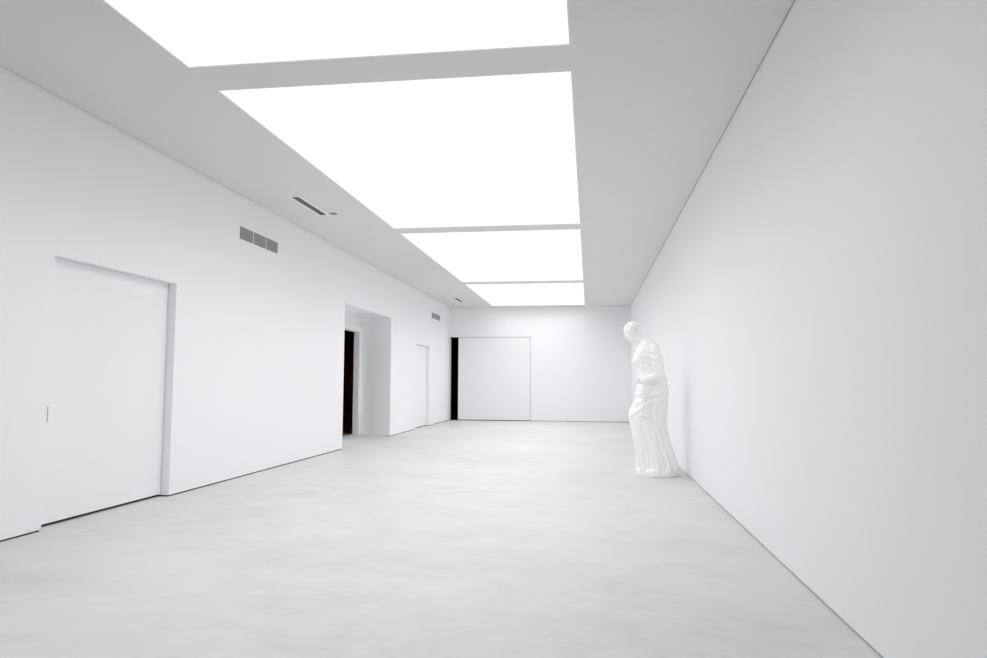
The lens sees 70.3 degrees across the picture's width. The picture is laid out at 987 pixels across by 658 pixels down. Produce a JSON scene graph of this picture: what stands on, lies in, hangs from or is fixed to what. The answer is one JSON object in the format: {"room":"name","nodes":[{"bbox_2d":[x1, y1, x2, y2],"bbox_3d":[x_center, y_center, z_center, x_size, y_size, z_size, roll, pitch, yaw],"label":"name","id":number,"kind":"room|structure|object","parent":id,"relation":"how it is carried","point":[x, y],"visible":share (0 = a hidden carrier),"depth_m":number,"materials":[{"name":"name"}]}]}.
{"room":"museum","nodes":[
{"label":"museum","id":0,"kind":"room"},
{"bbox_2d":[0,65,450,539],"bbox_3d":[-3.756,0.049,10.350,0.863,4.023,27.446,0,-4,8],"label":"wall","id":1,"kind":"structure","parent":0,"point":[254,358],"depth_m":8.48,"materials":[{"name":"white paint"}]},
{"bbox_2d":[41,495,155,525],"bbox_3d":[-3.945,0.609,7.044,0.048,2.410,1.906,0,-4,8],"label":"trim","id":2,"kind":"structure","parent":1,"relation":"attached to","point":[154,495],"depth_m":6.93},
{"bbox_2d":[41,257,167,524],"bbox_3d":[-3.888,0.596,7.032,0.064,2.378,1.896,0,-4,8],"label":"door","id":3,"kind":"structure","parent":1,"relation":"in","point":[105,404],"depth_m":6.95,"materials":[{"name":"white paint"}]},
{"bbox_2d":[0,420,447,541],"bbox_3d":[-3.455,2.046,10.158,0.222,0.015,27.446,0,-4,8],"label":"baseboard","id":4,"kind":"structure","parent":1,"relation":"attached to","point":[447,420],"depth_m":8.96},
{"bbox_2d":[238,224,278,255],"bbox_3d":[-3.360,-1.270,10.082,0.010,0.218,1.212,0,-4,8],"label":"air vent","id":5,"kind":"object","parent":1,"relation":"in","point":[247,235],"visible":1,"depth_m":10.01,"materials":[{"name":"grey metal"}]},
{"bbox_2d":[345,323,361,433],"bbox_3d":[-3.343,1.198,16.044,0.152,2.590,1.490,0,-4,8],"label":"trim","id":6,"kind":"structure","parent":1,"relation":"attached to","point":[357,330],"depth_m":16.66,"materials":[{"name":"white paint"}]},
{"bbox_2d":[415,345,426,427],"bbox_3d":[-2.124,1.612,19.875,0.044,2.302,1.682,0,-4,8],"label":"door","id":7,"kind":"structure","parent":1,"relation":"in","point":[421,351],"depth_m":20.02,"materials":[{"name":"white paint"}]},
{"bbox_2d":[431,311,439,321],"bbox_3d":[-1.779,-0.380,21.660,0.010,0.218,1.212,0,-4,8],"label":"air vent","id":8,"kind":"object","parent":1,"relation":"in","point":[435,316],"visible":1,"depth_m":21.59,"materials":[{"name":"grey metal"}]},
{"bbox_2d":[342,429,351,435],"bbox_3d":[-4.430,2.577,16.199,2.080,0.254,4.000,0,-4,8],"label":"floor","id":9,"kind":"structure","parent":0,"point":[345,432],"depth_m":17.07,"materials":[{"name":"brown wood"}]},
{"bbox_2d":[343,330,353,429],"bbox_3d":[-4.478,1.059,16.321,2.170,2.900,4.200,0,-4,8],"label":"wall","id":10,"kind":"structure","parent":0,"point":[348,335],"depth_m":18.23,"materials":[{"name":"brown wood"}]},
{"bbox_2d":[342,434,388,448],"bbox_3d":[-3.112,2.401,15.052,0.843,0.065,3.227,0,-4,8],"label":"floor","id":11,"kind":"structure","parent":0,"point":[350,440],"depth_m":15.47,"materials":[{"name":"concrete"}]},
{"bbox_2d":[0,0,793,307],"bbox_3d":[-0.320,-1.878,10.027,6.031,0.200,27.420,0,-4,8],"label":"ceiling","id":12,"kind":"structure","parent":0,"point":[657,84],"depth_m":6.29,"materials":[{"name":"white paint"}]},
{"bbox_2d":[288,196,329,215],"bbox_3d":[-2.655,-1.773,10.145,0.166,0.010,1.125,0,-4,8],"label":"ceiling vent","id":13,"kind":"object","parent":12,"relation":"in","point":[298,199],"visible":1,"depth_m":10.10,"materials":[{"name":"white metal"}]},
{"bbox_2d":[102,0,569,67],"bbox_3d":[-1.164,-2.257,3.885,3.077,0.028,3.224,0,-4,8],"label":"ceiling light panel","id":14,"kind":"object","parent":12,"relation":"attached to","point":[198,33],"visible":1,"depth_m":5.03,"materials":[{"name":"plastic"}]},
{"bbox_2d":[218,71,579,228],"bbox_3d":[-0.510,-1.895,8.672,3.077,0.028,5.585,0,-4,8],"label":"ceiling light panel","id":15,"kind":"object","parent":12,"relation":"attached to","point":[493,150],"visible":0.99,"depth_m":7.47,"materials":[{"name":"plastic"}]},
{"bbox_2d":[401,229,583,281],"bbox_3d":[0.318,-1.435,14.738,3.077,0.028,5.938,0,-4,8],"label":"ceiling light panel","id":16,"kind":"object","parent":12,"relation":"attached to","point":[527,255],"visible":0.99,"depth_m":13.89,"materials":[{"name":"plastic"}]},
{"bbox_2d":[465,283,584,305],"bbox_3d":[1.125,-0.987,20.642,3.077,0.028,5.254,0,-4,8],"label":"ceiling light panel","id":17,"kind":"object","parent":12,"relation":"attached to","point":[529,294],"visible":0.97,"depth_m":20.17,"materials":[{"name":"plastic"}]},
{"bbox_2d":[0,420,882,657],"bbox_3d":[-0.639,2.131,9.701,7.150,0.200,27.816,0,-4,8],"label":"floor","id":18,"kind":"structure","parent":0,"point":[450,538],"depth_m":4.93,"materials":[{"name":"concrete"}]},
{"bbox_2d":[623,321,678,477],"bbox_3d":[2.259,0.969,9.950,0.668,2.179,0.633,3,-5,-30],"label":"statue","id":19,"kind":"object","parent":18,"relation":"on","point":[655,455],"visible":1,"depth_m":9.75,"materials":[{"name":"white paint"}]},
{"bbox_2d":[451,338,458,417],"bbox_3d":[0.145,1.620,24.853,3.637,3.100,2.100,0,-4,8],"label":"wall","id":20,"kind":"structure","parent":0,"point":[454,341],"depth_m":25.91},
{"bbox_2d":[450,305,631,421],"bbox_3d":[1.538,1.056,23.541,6.557,4.008,0.200,0,-4,8],"label":"wall","id":21,"kind":"structure","parent":0,"point":[580,356],"depth_m":23.30,"materials":[{"name":"white paint"}]},
{"bbox_2d":[451,337,529,420],"bbox_3d":[-0.103,1.681,23.754,2.740,2.810,0.110,0,-4,8],"label":"trim","id":22,"kind":"structure","parent":21,"relation":"attached to","point":[451,337],"depth_m":23.53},
{"bbox_2d":[458,337,529,419],"bbox_3d":[0.018,1.668,23.648,2.446,2.774,0.057,0,-4,8],"label":"door","id":23,"kind":"structure","parent":21,"relation":"in","point":[494,372],"depth_m":23.62,"materials":[{"name":"white paint"}]},
{"bbox_2d":[566,421,603,421],"bbox_3d":[2.896,3.054,23.198,3.297,0.015,0.172,0,-4,8],"label":"baseboard","id":24,"kind":"structure","parent":21,"relation":"attached to","point":[566,421],"depth_m":23.10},
{"bbox_2d":[631,0,986,657],"bbox_3d":[2.796,0.005,9.459,0.252,4.013,27.446,0,-4,8],"label":"wall","id":25,"kind":"structure","parent":0,"point":[814,306],"depth_m":3.71,"materials":[{"name":"white paint"}]},
{"bbox_2d":[631,0,794,303],"bbox_3d":[-0.320,-1.805,10.022,6.057,0.026,27.446,0,-4,8],"label":"trim","id":26,"kind":"structure","parent":25,"relation":"attached to","point":[794,0],"depth_m":6.41,"materials":[{"name":"grey paint"}]}
]}

